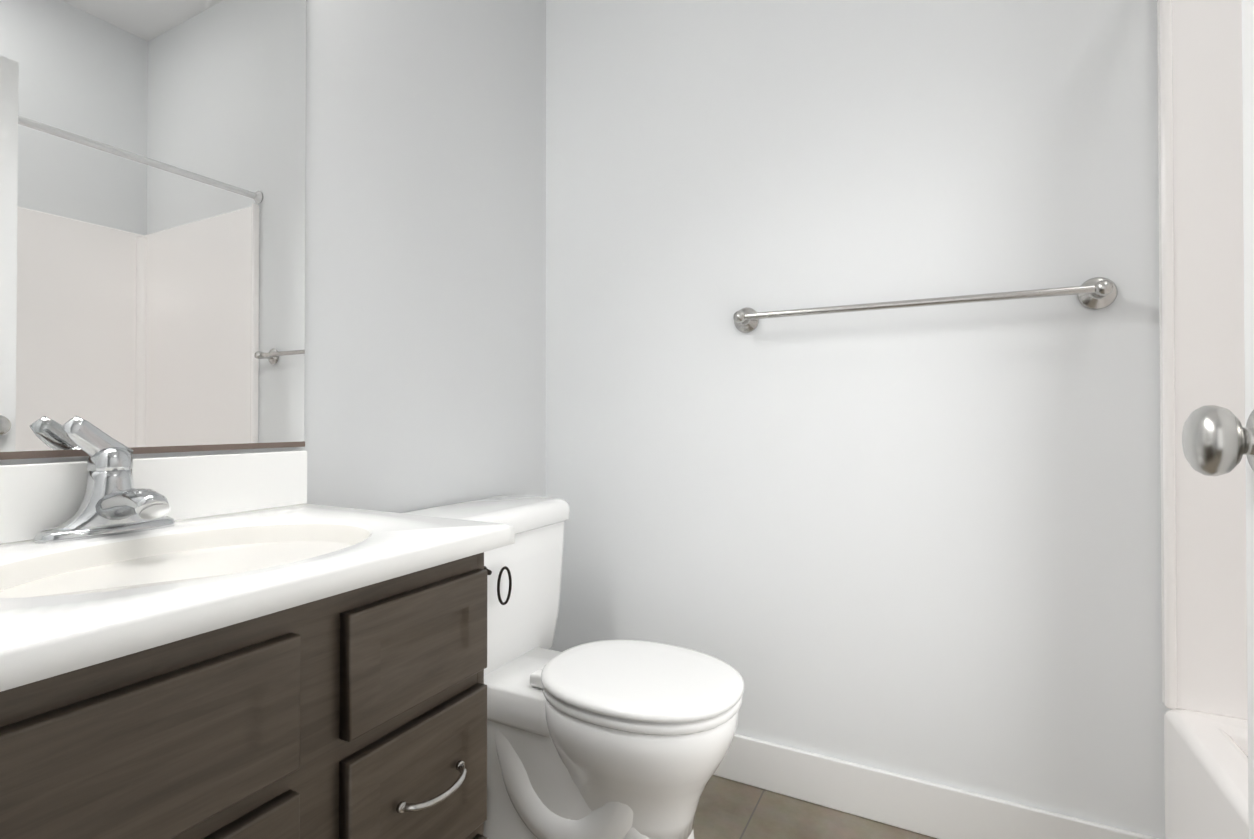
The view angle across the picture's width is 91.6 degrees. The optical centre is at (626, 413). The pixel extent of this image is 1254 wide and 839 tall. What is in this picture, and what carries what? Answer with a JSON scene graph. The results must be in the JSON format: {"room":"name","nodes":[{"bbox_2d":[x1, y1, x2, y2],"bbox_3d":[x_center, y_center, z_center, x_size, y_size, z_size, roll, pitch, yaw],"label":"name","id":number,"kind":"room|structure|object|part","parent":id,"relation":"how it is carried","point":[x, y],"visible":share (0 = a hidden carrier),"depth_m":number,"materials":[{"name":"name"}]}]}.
{"room":"bathroom","nodes":[
{"label":"bathroom","id":0,"kind":"room"},
{"bbox_2d":[0,0,545,512],"bbox_3d":[-0.688,-0.455,1.226,0.120,2.850,1.873,0,-1,28],"label":"wall","id":1,"kind":"structure","parent":0,"point":[424,384],"depth_m":1.47,"materials":[{"name":"paint"}]},
{"bbox_2d":[0,0,305,459],"bbox_3d":[-0.811,-0.461,0.848,0.008,1.044,0.779,0,-1,28],"label":"mirror","id":2,"kind":"object","parent":1,"relation":"attached to","point":[152,226],"visible":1,"depth_m":0.96,"materials":[{"name":"clear glass"}]},
{"bbox_2d":[0,450,306,543],"bbox_3d":[-0.809,0.120,0.830,0.020,0.103,0.794,0,-1,28],"label":"backsplash","id":3,"kind":"structure","parent":1,"relation":"attached to","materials":[{"name":"white stone"}]},
{"bbox_2d":[693,775,936,838],"bbox_3d":[0.194,1.002,0.143,2.674,0.080,2.953,0,-1,28],"label":"floor","id":4,"kind":"structure","parent":0,"point":[728,809],"depth_m":1.46,"materials":[{"name":"tile"}]},
{"bbox_2d":[0,416,514,838],"bbox_3d":[-0.580,0.484,0.707,0.538,0.964,0.794,0,-1,28],"label":"bathroom vanity","id":5,"kind":"object","parent":4,"relation":"on","point":[238,646],"visible":1,"depth_m":0.70,"materials":[{"name":"brown wood"}]},
{"bbox_3d":[-0.403,0.532,0.597,0.019,0.667,0.731,0,-1,28],"label":"frame","id":6,"kind":"part","parent":5,"relation":"part of","materials":[{"name":"brown wood"}]},
{"bbox_3d":[-0.456,0.616,0.455,0.018,0.427,0.439,0,-1,28],"label":"door","id":7,"kind":"part","parent":5,"relation":"part of","materials":[{"name":"brown wood"}]},
{"bbox_2d":[0,504,514,691],"bbox_3d":[-0.588,0.233,0.714,0.519,0.128,0.794,0,-1,28],"label":"countertop","id":8,"kind":"structure","parent":5,"relation":"on","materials":[{"name":"white stone"}]},
{"bbox_2d":[34,416,174,542],"bbox_3d":[-0.694,0.087,0.849,0.159,0.167,0.162,0,-1,28],"label":"faucet","id":9,"kind":"object","parent":8,"relation":"on","point":[112,496],"depth_m":0.85,"materials":[{"name":"silver metal"}]},
{"bbox_3d":[-0.271,0.505,0.809,0.018,0.200,0.238,0,-1,28],"label":"drawer","id":10,"kind":"part","parent":5,"relation":"part of","materials":[{"name":"brown wood"}]},
{"bbox_3d":[-0.271,0.306,0.810,0.018,0.146,0.238,0,-1,28],"label":"drawer","id":11,"kind":"part","parent":5,"relation":"part of","materials":[{"name":"brown wood"}]},
{"bbox_3d":[-0.246,0.495,0.802,0.033,0.013,0.111,0,-1,28],"label":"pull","id":12,"kind":"part","parent":5,"relation":"part of","materials":[{"name":"silver metal"}]},
{"bbox_3d":[-0.271,0.732,0.807,0.018,0.201,0.238,0,-1,28],"label":"drawer","id":13,"kind":"part","parent":5,"relation":"part of","materials":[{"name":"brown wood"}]},
{"bbox_2d":[402,495,743,838],"bbox_3d":[-0.110,0.599,1.359,0.744,0.746,0.488,0,-1,28],"label":"toilet","id":14,"kind":"object","parent":4,"relation":"on","point":[618,739],"visible":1,"depth_m":1.27,"materials":[{"name":"white ceramic"}]},
{"bbox_3d":[-0.346,0.256,1.485,0.212,0.058,0.488,0,-1,28],"label":"tank lid","id":15,"kind":"part","parent":14,"relation":"part of","materials":[{"name":"white ceramic"}]},
{"bbox_3d":[-0.351,0.459,1.486,0.200,0.348,0.464,0,-1,28],"label":"tank","id":16,"kind":"part","parent":14,"relation":"part of","materials":[{"name":"white ceramic"}]},
{"bbox_3d":[0.028,0.720,1.286,0.410,0.262,0.338,0,-1,28],"label":"bowl","id":17,"kind":"part","parent":14,"relation":"part of","materials":[{"name":"white ceramic"}]},
{"bbox_3d":[0.030,0.577,1.286,0.420,0.019,0.342,0,-1,28],"label":"seat","id":18,"kind":"part","parent":14,"relation":"part of","materials":[{"name":"white plastic"}]},
{"bbox_3d":[0.030,0.551,1.286,0.428,0.021,0.350,0,-1,28],"label":"lid","id":19,"kind":"part","parent":14,"relation":"part of","materials":[{"name":"white plastic"}]},
{"bbox_2d":[1157,0,1248,838],"bbox_3d":[1.109,0.025,0.282,0.944,1.876,1.643,0,-1,28],"label":"bathtub","id":20,"kind":"object","parent":4,"relation":"on","point":[1202,363],"visible":1,"depth_m":1.17,"materials":[{"name":"white plastic"}]},
{"bbox_2d":[1164,709,1248,838],"bbox_3d":[1.105,0.766,0.278,0.936,0.394,1.627,0,-1,28],"label":"tub","id":21,"kind":"object","parent":20,"relation":"in","point":[1206,750],"depth_m":1.07,"materials":[{"name":"white plastic"}]},
{"bbox_2d":[546,0,1170,838],"bbox_3d":[0.903,-0.453,1.383,2.554,2.850,0.120,0,-1,28],"label":"wall","id":22,"kind":"structure","parent":0,"point":[922,542],"depth_m":1.47,"materials":[{"name":"paint"}]},
{"bbox_2d":[733,277,1117,332],"bbox_3d":[0.632,-0.249,1.411,0.814,0.067,0.077,0,-1,28],"label":"towel bar","id":23,"kind":"object","parent":22,"relation":"attached to","point":[1096,293],"visible":1,"depth_m":1.33,"materials":[{"name":"silver metal"}]},
{"bbox_3d":[0.301,-0.247,1.584,0.067,0.067,0.077,0,-1,28],"label":"post","id":24,"kind":"part","parent":23,"relation":"part of","materials":[{"name":"silver metal"}]},
{"bbox_3d":[0.963,-0.250,1.238,0.067,0.067,0.077,0,-1,28],"label":"post","id":25,"kind":"part","parent":23,"relation":"part of","materials":[{"name":"silver metal"}]},
{"bbox_2d":[713,734,1158,838],"bbox_3d":[0.408,0.912,1.555,1.480,0.122,0.013,0,-1,28],"label":"baseboard","id":26,"kind":"structure","parent":22,"relation":"attached to","point":[928,808],"depth_m":1.43,"materials":[{"name":"white paint"}]},
{"bbox_3d":[0.202,-0.067,-0.232,0.018,2.050,0.120,0,-1,28],"label":"door frame","id":27,"kind":"structure","parent":0,"visible":0},
{"bbox_2d":[1182,0,1253,838],"bbox_3d":[0.376,-0.059,0.211,0.092,2.018,0.814,0,-1,28],"label":"door","id":28,"kind":"structure","parent":27,"relation":"attached to","point":[1248,97],"depth_m":0.55,"materials":[{"name":"white paint"}]},
{"bbox_3d":[0.524,0.024,0.531,0.056,0.065,0.065,0,-1,28],"label":"inside door knob","id":29,"kind":"part","parent":28,"relation":"part of","materials":[{"name":"silver metal"}]}
]}

